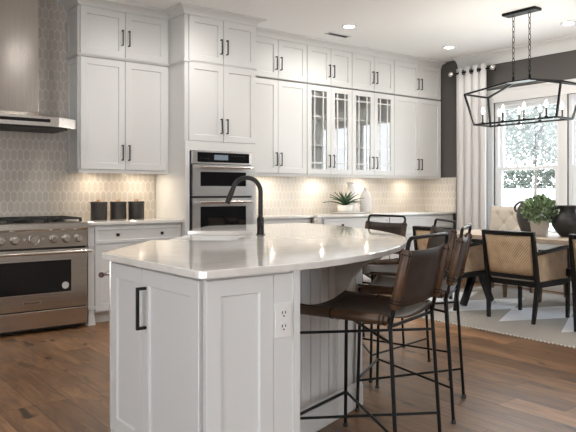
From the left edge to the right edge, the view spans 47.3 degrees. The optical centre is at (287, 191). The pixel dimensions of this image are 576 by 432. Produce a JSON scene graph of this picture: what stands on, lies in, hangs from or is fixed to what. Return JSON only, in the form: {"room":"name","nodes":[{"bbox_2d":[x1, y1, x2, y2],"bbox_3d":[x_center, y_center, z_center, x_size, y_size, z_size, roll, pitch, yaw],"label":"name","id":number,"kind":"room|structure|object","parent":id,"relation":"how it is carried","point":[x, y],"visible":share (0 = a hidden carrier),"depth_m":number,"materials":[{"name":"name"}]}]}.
{"room":"kitchen","nodes":[
{"label":"kitchen","id":0,"kind":"room"},
{"bbox_2d":[155,174,155,216],"bbox_3d":[-2.026,-0.308,6.447,10.280,2.970,0.200,0,0,-38],"label":"wall","id":1,"kind":"structure","parent":0,"point":[155,174],"depth_m":6.83,"materials":[{"name":"white paint"}]},
{"bbox_2d":[67,56,168,173],"bbox_3d":[-1.631,-0.713,6.393,0.922,1.070,0.342,0,0,-38],"label":"upper cabinet","id":2,"kind":"object","parent":1,"relation":"attached to","point":[119,109],"visible":1,"depth_m":6.23,"materials":[{"name":"white paint"}]},
{"bbox_2d":[66,5,169,66],"bbox_3d":[-1.636,-1.483,6.388,0.936,0.464,0.342,0,0,-38],"label":"upper cabinet","id":3,"kind":"object","parent":1,"relation":"attached to","point":[93,32],"visible":1,"depth_m":6.24,"materials":[{"name":"white paint"}]},
{"bbox_2d":[0,0,423,219],"bbox_3d":[-1.288,-0.759,6.883,8.179,2.063,0.011,0,0,-38],"label":"tiled wall","id":4,"kind":"structure","parent":1,"relation":"attached to","point":[35,180],"depth_m":6.23,"materials":[{"name":"beige tile"}]},
{"bbox_2d":[0,0,74,133],"bbox_3d":[-2.329,-1.168,5.710,0.858,1.246,0.570,0,0,-38],"label":"range hood","id":5,"kind":"object","parent":4,"relation":"attached to","point":[18,18],"visible":1,"depth_m":5.69,"materials":[{"name":"silver metal"}]},
{"bbox_2d":[59,0,445,68],"bbox_3d":[0.108,-1.754,7.516,5.193,0.076,0.691,0,0,-38],"label":"trim","id":6,"kind":"structure","parent":4,"relation":"attached to","point":[181,8],"depth_m":6.67,"materials":[{"name":"white paint"}]},
{"bbox_2d":[256,77,306,176],"bbox_3d":[-0.231,-0.719,7.474,0.937,1.082,0.342,0,0,-38],"label":"upper cabinet","id":7,"kind":"object","parent":1,"relation":"attached to","point":[281,106],"visible":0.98,"depth_m":7.42,"materials":[{"name":"white paint"}]},
{"bbox_2d":[256,36,306,82],"bbox_3d":[-0.231,-1.494,7.474,0.937,0.442,0.342,0,0,-38],"label":"upper cabinet","id":8,"kind":"object","parent":1,"relation":"attached to","point":[280,60],"visible":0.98,"depth_m":7.42,"materials":[{"name":"white paint"}]},
{"bbox_2d":[303,45,351,88],"bbox_3d":[0.423,-1.494,7.980,0.714,0.442,0.342,0,0,-38],"label":"upper cabinet","id":9,"kind":"object","parent":1,"relation":"attached to","point":[326,67],"visible":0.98,"depth_m":7.87,"materials":[{"name":"white paint"}]},
{"bbox_2d":[306,84,351,177],"bbox_3d":[0.423,-0.719,7.980,0.714,1.082,0.342,0,0,-38],"label":"upper cabinet","id":10,"kind":"object","parent":1,"relation":"attached to","point":[329,109],"visible":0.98,"depth_m":7.99,"materials":[{"name":"white paint"}]},
{"bbox_2d":[312,144,346,148],"bbox_3d":[0.400,-0.555,8.010,0.678,0.018,0.246,0,0,-38],"label":"shelf","id":11,"kind":"object","parent":10,"relation":"attached to","point":[317,146],"depth_m":8.08,"materials":[{"name":"white paint"}]},
{"bbox_2d":[312,115,346,121],"bbox_3d":[0.400,-0.897,8.010,0.678,0.018,0.246,0,0,-38],"label":"shelf","id":12,"kind":"object","parent":10,"relation":"attached to","point":[317,118],"depth_m":8.06,"materials":[{"name":"white paint"}]},
{"bbox_2d":[349,53,393,94],"bbox_3d":[1.002,-1.494,8.427,0.747,0.442,0.342,0,0,-38],"label":"upper cabinet","id":13,"kind":"object","parent":1,"relation":"attached to","point":[369,73],"visible":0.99,"depth_m":8.31,"materials":[{"name":"white paint"}]},
{"bbox_2d":[351,90,393,177],"bbox_3d":[1.002,-0.719,8.427,0.747,1.082,0.342,0,0,-38],"label":"upper cabinet","id":14,"kind":"object","parent":1,"relation":"attached to","point":[372,113],"visible":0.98,"depth_m":8.40,"materials":[{"name":"white paint"}]},
{"bbox_2d":[356,147,389,150],"bbox_3d":[0.979,-0.555,8.457,0.711,0.018,0.246,0,0,-38],"label":"shelf","id":15,"kind":"object","parent":14,"relation":"attached to","point":[361,148],"depth_m":8.49,"materials":[{"name":"white paint"}]},
{"bbox_2d":[356,119,389,124],"bbox_3d":[0.979,-0.897,8.457,0.711,0.018,0.246,0,0,-38],"label":"shelf","id":16,"kind":"object","parent":14,"relation":"attached to","point":[362,122],"depth_m":8.53,"materials":[{"name":"white paint"}]},
{"bbox_2d":[391,60,440,100],"bbox_3d":[1.672,-1.494,8.945,0.945,0.442,0.342,0,0,-38],"label":"upper cabinet","id":17,"kind":"object","parent":1,"relation":"attached to","point":[411,80],"visible":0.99,"depth_m":8.81,"materials":[{"name":"white paint"}]},
{"bbox_2d":[393,95,440,178],"bbox_3d":[1.672,-0.719,8.945,0.945,1.082,0.342,0,0,-38],"label":"upper cabinet","id":18,"kind":"object","parent":1,"relation":"attached to","point":[417,122],"visible":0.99,"depth_m":8.82,"materials":[{"name":"white paint"}]},
{"bbox_2d":[0,278,575,431],"bbox_3d":[1.228,1.252,2.238,10.280,0.150,10.840,0,0,-38],"label":"floor","id":19,"kind":"structure","parent":0,"point":[52,380],"depth_m":4.04,"materials":[{"name":"brown wood"}]},
{"bbox_2d":[0,216,91,335],"bbox_3d":[-2.284,0.698,5.650,0.965,0.956,0.706,0,0,-38],"label":"range","id":20,"kind":"object","parent":19,"relation":"on","point":[43,259],"visible":1,"depth_m":5.49,"materials":[{"name":"silver metal"}]},
{"bbox_2d":[0,220,73,223],"bbox_3d":[-2.322,0.276,5.697,0.943,0.030,0.585,0,0,-38],"label":"cooktop","id":21,"kind":"object","parent":20,"relation":"in","point":[6,221],"depth_m":5.63,"materials":[{"name":"black metal"}]},
{"bbox_2d":[83,222,180,325],"bbox_3d":[-1.556,0.735,6.286,0.941,0.882,0.602,0,0,-38],"label":"base cabinet","id":22,"kind":"object","parent":19,"relation":"on","point":[101,239],"visible":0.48,"depth_m":5.90,"materials":[{"name":"white paint"}]},
{"bbox_2d":[72,217,183,224],"bbox_3d":[-1.561,0.278,6.287,0.947,0.030,0.597,0,0,-38],"label":"countertop","id":23,"kind":"structure","parent":22,"relation":"on","point":[154,219],"depth_m":6.07,"materials":[{"name":"white stone"}]},
{"bbox_2d":[90,199,107,219],"bbox_3d":[-1.795,0.166,6.247,0.160,0.193,0.160,0,0,-38],"label":"canister","id":24,"kind":"object","parent":23,"relation":"on","point":[98,209],"visible":1,"depth_m":6.18,"materials":[{"name":"grey"}]},
{"bbox_2d":[110,199,126,218],"bbox_3d":[-1.642,0.166,6.365,0.160,0.193,0.160,0,0,-38],"label":"canister","id":25,"kind":"object","parent":23,"relation":"on","point":[118,207],"visible":0.98,"depth_m":6.30,"materials":[{"name":"grey metal"}]},
{"bbox_2d":[128,199,144,218],"bbox_3d":[-1.494,0.166,6.479,0.160,0.193,0.160,0,0,-38],"label":"canister","id":26,"kind":"object","parent":23,"relation":"on","point":[136,207],"visible":1,"depth_m":6.42,"materials":[{"name":"grey"}]},
{"bbox_2d":[156,14,256,235],"bbox_3d":[-0.838,-0.270,6.803,0.861,2.891,0.662,0,0,-38],"label":"tall cabinet","id":27,"kind":"object","parent":19,"relation":"on","point":[212,69],"visible":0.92,"depth_m":6.53,"materials":[{"name":"white paint"}]},
{"bbox_2d":[190,150,252,235],"bbox_3d":[-0.779,0.173,6.730,0.705,1.148,0.598,0,0,-38],"label":"double wall oven","id":28,"kind":"object","parent":27,"relation":"in","point":[213,174],"visible":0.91,"depth_m":6.52,"materials":[{"name":"silver metal"}]},
{"bbox_2d":[111,235,381,431],"bbox_3d":[-0.082,0.734,3.905,1.218,0.884,3.376,0,0,4],"label":"kitchen island","id":29,"kind":"object","parent":19,"relation":"on","point":[188,354],"visible":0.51,"depth_m":2.45,"materials":[{"name":"white paint"}]},
{"bbox_2d":[99,261,110,431],"bbox_3d":[-0.782,0.684,3.210,0.068,0.765,0.608,0,0,4],"label":"dishwasher","id":30,"kind":"object","parent":29,"relation":"attached to","point":[108,272],"visible":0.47,"depth_m":2.91,"materials":[{"name":"silver metal"}]},
{"bbox_2d":[102,223,406,278],"bbox_3d":[-0.013,0.277,3.901,1.414,0.028,3.460,0,0,4],"label":"island countertop","id":31,"kind":"structure","parent":29,"relation":"on","point":[284,247],"depth_m":2.96,"materials":[{"name":"white stone"}]},
{"bbox_2d":[171,235,242,240],"bbox_3d":[-0.496,0.411,4.003,0.459,0.241,0.841,0,0,4],"label":"sink","id":32,"kind":"object","parent":31,"relation":"in","point":[186,237],"visible":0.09,"depth_m":4.40,"materials":[{"name":"white"}]},
{"bbox_2d":[225,176,264,234],"bbox_3d":[-0.264,0.081,4.059,0.243,0.364,0.082,0,0,12],"label":"kitchen faucet","id":33,"kind":"object","parent":31,"relation":"on","point":[260,219],"visible":1,"depth_m":4.04,"materials":[{"name":"black metal"}]},
{"bbox_2d":[274,302,290,338],"bbox_3d":[-0.018,0.471,2.419,0.076,0.128,0.011,0,0,-38],"label":"wall outlet","id":34,"kind":"object","parent":29,"relation":"attached to","point":[282,311],"visible":1,"depth_m":2.41,"materials":[{"name":"white plastic"}]},
{"bbox_2d":[280,309,287,317],"bbox_3d":[-0.016,0.446,2.416,0.035,0.035,0.002,0,0,-38],"label":"socket","id":35,"kind":"object","parent":34,"relation":"attached to","point":[283,312],"depth_m":2.42,"materials":[{"name":"white plastic"}]},
{"bbox_2d":[280,322,287,331],"bbox_3d":[-0.016,0.495,2.416,0.035,0.035,0.002,0,0,-38],"label":"socket","id":36,"kind":"object","parent":34,"relation":"attached to","point":[283,325],"depth_m":2.42,"materials":[{"name":"white plastic"}]},
{"bbox_2d":[256,218,309,223],"bbox_3d":[-0.215,0.735,7.385,0.868,0.882,0.502,0,0,-38],"label":"base cabinet","id":37,"kind":"object","parent":19,"relation":"on","point":[292,220],"visible":0.02,"depth_m":7.28,"materials":[{"name":"white paint"}]},
{"bbox_2d":[310,218,321,223],"bbox_3d":[0.192,0.736,7.668,0.112,0.881,0.480,0,0,-38],"label":"filler panel","id":38,"kind":"object","parent":19,"relation":"on","point":[312,220],"visible":0.14,"depth_m":7.48,"materials":[{"name":"white wood"}]},
{"bbox_2d":[322,216,388,284],"bbox_3d":[0.677,0.735,8.037,1.100,0.882,0.562,0,0,-38],"label":"base cabinet","id":39,"kind":"object","parent":19,"relation":"on","point":[359,222],"visible":0.17,"depth_m":7.84,"materials":[{"name":"white paint"}]},
{"bbox_2d":[300,232,449,431],"bbox_3d":[0.380,0.677,2.966,0.570,0.998,0.481,0,0,35],"label":"bar stool","id":40,"kind":"object","parent":19,"relation":"on","point":[420,273],"visible":0.95,"depth_m":2.90,"materials":[{"name":"brown leather"}]},
{"bbox_2d":[362,214,406,346],"bbox_3d":[0.558,0.677,5.037,0.570,0.998,0.481,0,0,-36],"label":"bar stool","id":41,"kind":"object","parent":19,"relation":"on","point":[395,228],"visible":0.38,"depth_m":5.08,"materials":[{"name":"brown leather"}]},
{"bbox_2d":[362,218,456,382],"bbox_3d":[0.764,0.677,4.316,0.570,0.998,0.481,0,0,-5],"label":"bar stool","id":42,"kind":"object","parent":19,"relation":"on","point":[368,269],"visible":0.44,"depth_m":4.31,"materials":[{"name":"black metal"}]},
{"bbox_2d":[355,224,472,423],"bbox_3d":[0.707,0.677,3.642,0.570,0.998,0.481,0,0,21],"label":"bar stool","id":43,"kind":"object","parent":19,"relation":"on","point":[383,285],"visible":0.8,"depth_m":3.53,"materials":[{"name":"black metal"}]},
{"bbox_2d":[389,214,452,277],"bbox_3d":[1.611,0.735,8.759,1.259,0.882,0.562,0,0,-38],"label":"base cabinet","id":44,"kind":"object","parent":19,"relation":"on","point":[411,220],"visible":0.06,"depth_m":8.51,"materials":[{"name":"white paint"}]},
{"bbox_2d":[256,210,455,219],"bbox_3d":[0.784,0.278,8.124,3.354,0.030,0.557,0,0,-38],"label":"countertop","id":45,"kind":"structure","parent":44,"relation":"on","point":[308,215],"depth_m":7.76,"materials":[{"name":"white stone"}]},
{"bbox_2d":[330,212,365,213],"bbox_3d":[0.746,0.256,8.160,0.444,0.014,0.444,0,0,-38],"label":"serving tray","id":46,"kind":"object","parent":45,"relation":"on","point":[330,212],"visible":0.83,"depth_m":8.00,"materials":[{"name":"grey stone"}]},
{"bbox_2d":[323,192,361,212],"bbox_3d":[0.680,0.123,8.073,0.491,0.262,0.466,0,0,15],"label":"potted plant","id":47,"kind":"object","parent":46,"relation":"on","point":[344,207],"visible":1,"depth_m":7.99,"materials":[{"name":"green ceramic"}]},
{"bbox_2d":[337,205,352,212],"bbox_3d":[0.698,0.207,8.053,0.194,0.094,0.194,0,0,-38],"label":"pot","id":48,"kind":"object","parent":46,"relation":"on","point":[340,208],"depth_m":7.97,"materials":[{"name":"white ceramic"}]},
{"bbox_2d":[345,182,356,211],"bbox_3d":[0.791,0.065,8.289,0.152,0.378,0.152,0,0,-38],"label":"ceramic vase","id":49,"kind":"object","parent":46,"relation":"on","point":[350,188],"visible":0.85,"depth_m":8.24,"materials":[{"name":"white ceramic"}]},
{"bbox_2d":[360,187,370,212],"bbox_3d":[0.987,0.100,8.371,0.148,0.324,0.148,0,0,-38],"label":"ceramic bottle","id":50,"kind":"object","parent":45,"relation":"on","point":[365,195],"visible":0.94,"depth_m":8.31,"materials":[{"name":"grey ceramic"}]},
{"bbox_2d":[411,286,575,348],"bbox_3d":[2.855,1.170,5.926,2.333,0.015,4.114,0,0,-38],"label":"area rug","id":51,"kind":"object","parent":19,"relation":"on","point":[552,326],"visible":0.56,"depth_m":6.17,"materials":[{"name":"beige carpet"}]},
{"bbox_2d":[412,226,491,310],"bbox_3d":[1.689,0.758,6.797,0.641,0.821,0.544,0,0,-38],"label":"dining chair","id":52,"kind":"object","parent":51,"relation":"on","point":[474,266],"visible":0.23,"depth_m":6.64,"materials":[{"name":"black wood"}]},
{"bbox_2d":[464,206,537,296],"bbox_3d":[2.478,0.668,7.691,0.682,0.999,0.651,0,0,-38],"label":"dining chair","id":53,"kind":"object","parent":51,"relation":"on","point":[501,217],"visible":0.27,"depth_m":7.87,"materials":[{"name":"beige fabric"}]},
{"bbox_2d":[457,229,570,305],"bbox_3d":[2.502,0.796,6.263,0.880,0.758,2.150,0,0,-38],"label":"dining table","id":54,"kind":"object","parent":51,"relation":"on","point":[552,238],"visible":0.31,"depth_m":6.72,"materials":[{"name":"brown wood"}]},
{"bbox_2d":[514,201,530,231],"bbox_3d":[2.451,0.254,6.722,0.224,0.324,0.224,0,0,-18],"label":"jug","id":55,"kind":"object","parent":54,"relation":"on","point":[524,225],"visible":0.27,"depth_m":6.68,"materials":[{"name":"ceramic"}]},
{"bbox_2d":[520,193,558,235],"bbox_3d":[2.394,0.214,6.253,0.370,0.404,0.359,0,0,-38],"label":"potted plant","id":56,"kind":"object","parent":54,"relation":"on","point":[537,211],"visible":0.97,"depth_m":6.19,"materials":[{"name":"green plant"}]},
{"bbox_2d":[549,205,575,236],"bbox_3d":[2.602,0.271,6.118,0.288,0.292,0.290,0,0,-38],"label":"vase","id":57,"kind":"object","parent":54,"relation":"on","point":[564,223],"visible":0.92,"depth_m":6.04,"materials":[{"name":"black ceramic"}]},
{"bbox_2d":[481,229,569,324],"bbox_3d":[2.208,0.758,6.124,0.641,0.821,0.544,0,0,-38],"label":"dining chair","id":58,"kind":"object","parent":51,"relation":"on","point":[510,257],"visible":0.98,"depth_m":5.96,"materials":[{"name":"beige wicker"}]},
{"bbox_2d":[491,276,533,281],"bbox_3d":[2.250,0.756,6.156,0.510,0.087,0.471,0,0,-38],"label":"cushion","id":59,"kind":"object","parent":58,"relation":"on","point":[495,278],"depth_m":6.04,"materials":[{"name":"fabric"}]},
{"bbox_2d":[539,245,564,301],"bbox_3d":[3.059,0.668,6.939,0.682,0.999,0.651,0,0,-38],"label":"dining chair","id":60,"kind":"object","parent":51,"relation":"on","point":[540,297],"visible":0.02,"depth_m":6.96,"materials":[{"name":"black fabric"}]},
{"bbox_2d":[568,234,575,331],"bbox_3d":[2.731,0.758,5.448,0.641,0.821,0.544,0,0,-38],"label":"dining chair","id":61,"kind":"object","parent":51,"relation":"on","point":[571,237],"visible":1,"depth_m":5.48,"materials":[{"name":"black wood"}]},
{"bbox_2d":[50,0,575,61],"bbox_3d":[1.228,-1.868,2.238,10.280,0.150,10.840,0,0,-38],"label":"ceiling","id":62,"kind":"structure","parent":0,"point":[417,28],"depth_m":6.88,"materials":[{"name":"white paint"}]},
{"bbox_2d":[325,32,351,37],"bbox_3d":[0.572,-1.788,7.501,0.320,0.008,0.100,0,0,-38],"label":"ceiling vent","id":63,"kind":"object","parent":62,"relation":"in","point":[328,33],"visible":1,"depth_m":7.50,"materials":[{"name":"metal"}]},
{"bbox_2d":[342,24,356,27],"bbox_3d":[0.661,-1.788,7.108,0.166,0.010,0.166,0,0,-38],"label":"recessed light","id":64,"kind":"object","parent":62,"relation":"in","point":[345,25],"visible":1,"depth_m":7.09,"materials":[{"name":"white paint"}]},
{"bbox_2d":[442,46,455,48],"bbox_3d":[1.990,-1.788,8.136,0.166,0.010,0.166,0,0,-38],"label":"recessed light","id":65,"kind":"object","parent":62,"relation":"in","point":[444,47],"visible":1,"depth_m":8.12,"materials":[{"name":"white paint"}]},
{"bbox_2d":[464,6,575,126],"bbox_3d":[2.310,-1.238,6.512,0.417,1.108,1.077,0,0,-38],"label":"chandelier","id":66,"kind":"object","parent":62,"relation":"hanging from","point":[532,9],"visible":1,"depth_m":6.50,"materials":[{"name":"black metal"}]},
{"bbox_2d":[481,108,484,123],"bbox_3d":[1.987,-0.781,6.705,0.036,0.168,0.036,0,0,-38],"label":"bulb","id":67,"kind":"object","parent":66,"relation":"on","point":[482,111],"depth_m":6.70,"materials":[{"name":"white glass"}]},
{"bbox_2d":[497,110,500,124],"bbox_3d":[2.205,-0.781,6.873,0.036,0.168,0.036,0,0,-38],"label":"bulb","id":68,"kind":"object","parent":66,"relation":"on","point":[499,113],"depth_m":6.86,"materials":[{"name":"white glass"}]},
{"bbox_2d":[501,105,504,121],"bbox_3d":[2.129,-0.781,6.520,0.036,0.168,0.036,0,0,-38],"label":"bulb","id":69,"kind":"object","parent":66,"relation":"on","point":[502,109],"depth_m":6.51,"materials":[{"name":"white glass"}]},
{"bbox_2d":[517,108,520,122],"bbox_3d":[2.348,-0.781,6.689,0.036,0.168,0.036,0,0,-38],"label":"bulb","id":70,"kind":"object","parent":66,"relation":"on","point":[518,110],"depth_m":6.68,"materials":[{"name":"white glass"}]},
{"bbox_2d":[522,103,525,119],"bbox_3d":[2.272,-0.781,6.336,0.036,0.168,0.036,0,0,-38],"label":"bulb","id":71,"kind":"object","parent":66,"relation":"on","point":[523,106],"depth_m":6.33,"materials":[{"name":"white glass"}]},
{"bbox_2d":[538,105,541,121],"bbox_3d":[2.490,-0.781,6.505,0.036,0.168,0.036,0,0,-38],"label":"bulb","id":72,"kind":"object","parent":66,"relation":"on","point":[539,109],"depth_m":6.50,"materials":[{"name":"white glass"}]},
{"bbox_2d":[544,100,547,117],"bbox_3d":[2.414,-0.781,6.152,0.036,0.168,0.036,0,0,-38],"label":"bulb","id":73,"kind":"object","parent":66,"relation":"on","point":[546,103],"depth_m":6.14,"materials":[{"name":"white glass"}]},
{"bbox_2d":[560,103,563,118],"bbox_3d":[2.632,-0.781,6.320,0.036,0.168,0.036,0,0,-38],"label":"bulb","id":74,"kind":"object","parent":66,"relation":"on","point":[562,106],"depth_m":6.31,"materials":[{"name":"white glass"}]},
{"bbox_2d":[560,21,575,24],"bbox_3d":[2.975,-1.788,6.976,0.166,0.010,0.166,0,0,-38],"label":"recessed light","id":75,"kind":"object","parent":62,"relation":"in","point":[565,22],"visible":1,"depth_m":6.96,"materials":[{"name":"white paint"}]},
{"bbox_2d":[440,50,575,280],"bbox_3d":[5.261,-0.308,5.229,0.160,2.970,10.640,0,0,-38],"label":"wall","id":76,"kind":"structure","parent":0,"point":[557,66],"depth_m":8.49,"materials":[{"name":"grey paint"}]},
{"bbox_2d":[424,177,455,210],"bbox_3d":[2.115,0.037,9.157,0.011,0.470,0.553,0,0,-38],"label":"tiled wall","id":77,"kind":"structure","parent":76,"relation":"attached to","point":[439,194],"depth_m":9.14,"materials":[{"name":"beige tile"}]},
{"bbox_2d":[448,64,495,77],"bbox_3d":[2.429,-1.578,8.620,0.170,0.081,0.726,0,0,-38],"label":"curtain rod","id":78,"kind":"object","parent":76,"relation":"attached to","point":[492,67],"visible":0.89,"depth_m":8.49,"materials":[{"name":"black metal"}]},
{"bbox_2d":[456,63,486,281],"bbox_3d":[2.389,-0.243,8.602,0.076,2.800,0.476,0,0,-38],"label":"curtain","id":79,"kind":"object","parent":78,"relation":"hanging from","point":[471,139],"visible":0.78,"depth_m":8.60,"materials":[{"name":"white fabric"}]},
{"bbox_2d":[453,35,575,67],"bbox_3d":[5.272,-1.718,4.991,0.110,0.149,9.830,0,0,-38],"label":"trim","id":80,"kind":"structure","parent":76,"relation":"attached to","point":[568,43],"depth_m":8.11,"materials":[{"name":"white paint"}]},
{"bbox_2d":[478,281,571,292],"bbox_3d":[5.322,1.107,5.005,0.015,0.139,9.790,0,0,-38],"label":"baseboard","id":81,"kind":"structure","parent":76,"relation":"attached to","point":[559,288],"depth_m":7.78,"materials":[{"name":"white paint"}]},
{"bbox_2d":[495,96,558,232],"bbox_3d":[2.990,-0.293,8.166,0.100,1.700,0.905,0,0,-38],"label":"window","id":82,"kind":"structure","parent":76,"relation":"in","point":[499,131],"depth_m":8.43,"materials":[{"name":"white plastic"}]},
{"bbox_2d":[487,78,575,249],"bbox_3d":[3.534,-0.305,7.291,0.050,2.005,3.215,0,0,-38],"label":"trim","id":83,"kind":"structure","parent":76,"relation":"attached to","point":[547,89],"depth_m":7.96,"materials":[{"name":"white paint"}]},
{"bbox_2d":[569,94,575,204],"bbox_3d":[3.602,-0.293,7.375,0.100,1.700,0.905,0,0,-38],"label":"window","id":84,"kind":"structure","parent":76,"relation":"in","point":[572,97],"depth_m":7.68,"materials":[{"name":"white plastic"}]},
{"label":"outside","id":85,"kind":"structure","parent":0,"visible":0},
{"bbox_2d":[503,185,554,230],"bbox_3d":[21.467,0.352,35.550,62.550,2.350,90.000,0,0,-38],"label":"lawn","id":86,"kind":"structure","parent":85,"point":[511,197],"depth_m":34.43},
{"bbox_2d":[503,107,537,177],"bbox_3d":[8.684,-2.301,28.017,3.713,6.459,3.692,0,0,-38],"label":"tree","id":87,"kind":"object","parent":86,"relation":"on","point":[512,129],"visible":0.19,"depth_m":27.35,"materials":[{"name":"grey plant"}]},
{"bbox_2d":[503,165,554,188],"bbox_3d":[17.442,-0.846,37.160,2.784,1.641,23.334,0,0,-38],"label":"hedge","id":88,"kind":"object","parent":86,"relation":"on","point":[546,176],"visible":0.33,"depth_m":40.22,"materials":[{"name":"green plant"}]},
{"bbox_2d":[505,104,556,195],"bbox_3d":[11.797,-2.736,31.336,3.692,6.430,3.745,0,0,4],"label":"tree","id":89,"kind":"object","parent":86,"relation":"on","point":[534,153],"visible":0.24,"depth_m":31.10,"materials":[{"name":"grey plant"}]},
{"bbox_2d":[525,106,556,164],"bbox_3d":[14.435,-3.183,35.221,3.748,6.422,3.800,0,0,-38],"label":"tree","id":90,"kind":"object","parent":86,"relation":"on","point":[537,124],"visible":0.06,"depth_m":35.12,"materials":[{"name":"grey plant"}]},
{"bbox_2d":[541,104,556,156],"bbox_3d":[11.614,-2.336,25.046,3.711,6.430,3.801,0,0,-38],"label":"tree","id":91,"kind":"object","parent":86,"relation":"on","point":[552,126],"visible":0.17,"depth_m":25.46,"materials":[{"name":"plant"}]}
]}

